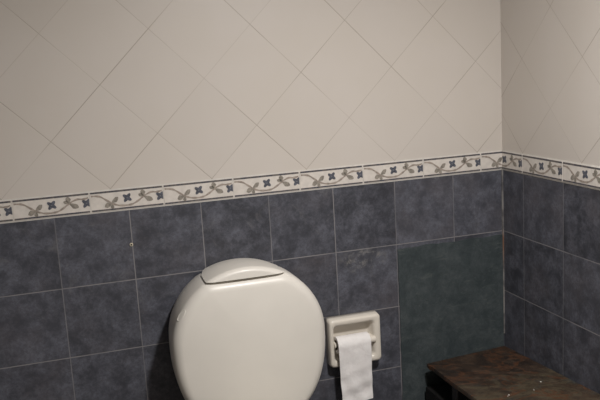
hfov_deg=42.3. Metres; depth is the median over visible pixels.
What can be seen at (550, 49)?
wall
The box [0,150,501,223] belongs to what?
trim
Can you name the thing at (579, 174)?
trim
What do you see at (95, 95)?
wall
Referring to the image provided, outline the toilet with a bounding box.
[169,258,324,399]
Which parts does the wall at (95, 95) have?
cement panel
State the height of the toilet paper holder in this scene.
0.153 m
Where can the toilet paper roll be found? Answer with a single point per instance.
(354, 350)
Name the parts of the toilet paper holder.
arm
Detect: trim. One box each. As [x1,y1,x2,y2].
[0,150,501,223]
[502,150,599,189]
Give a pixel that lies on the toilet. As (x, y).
(241, 328)
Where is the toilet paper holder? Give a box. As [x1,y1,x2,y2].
[325,310,380,367]
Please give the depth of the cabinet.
2.31 m
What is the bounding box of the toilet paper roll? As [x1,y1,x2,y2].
[334,331,372,399]
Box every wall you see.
[0,0,504,399]
[500,0,599,393]
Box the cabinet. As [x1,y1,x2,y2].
[426,346,599,399]
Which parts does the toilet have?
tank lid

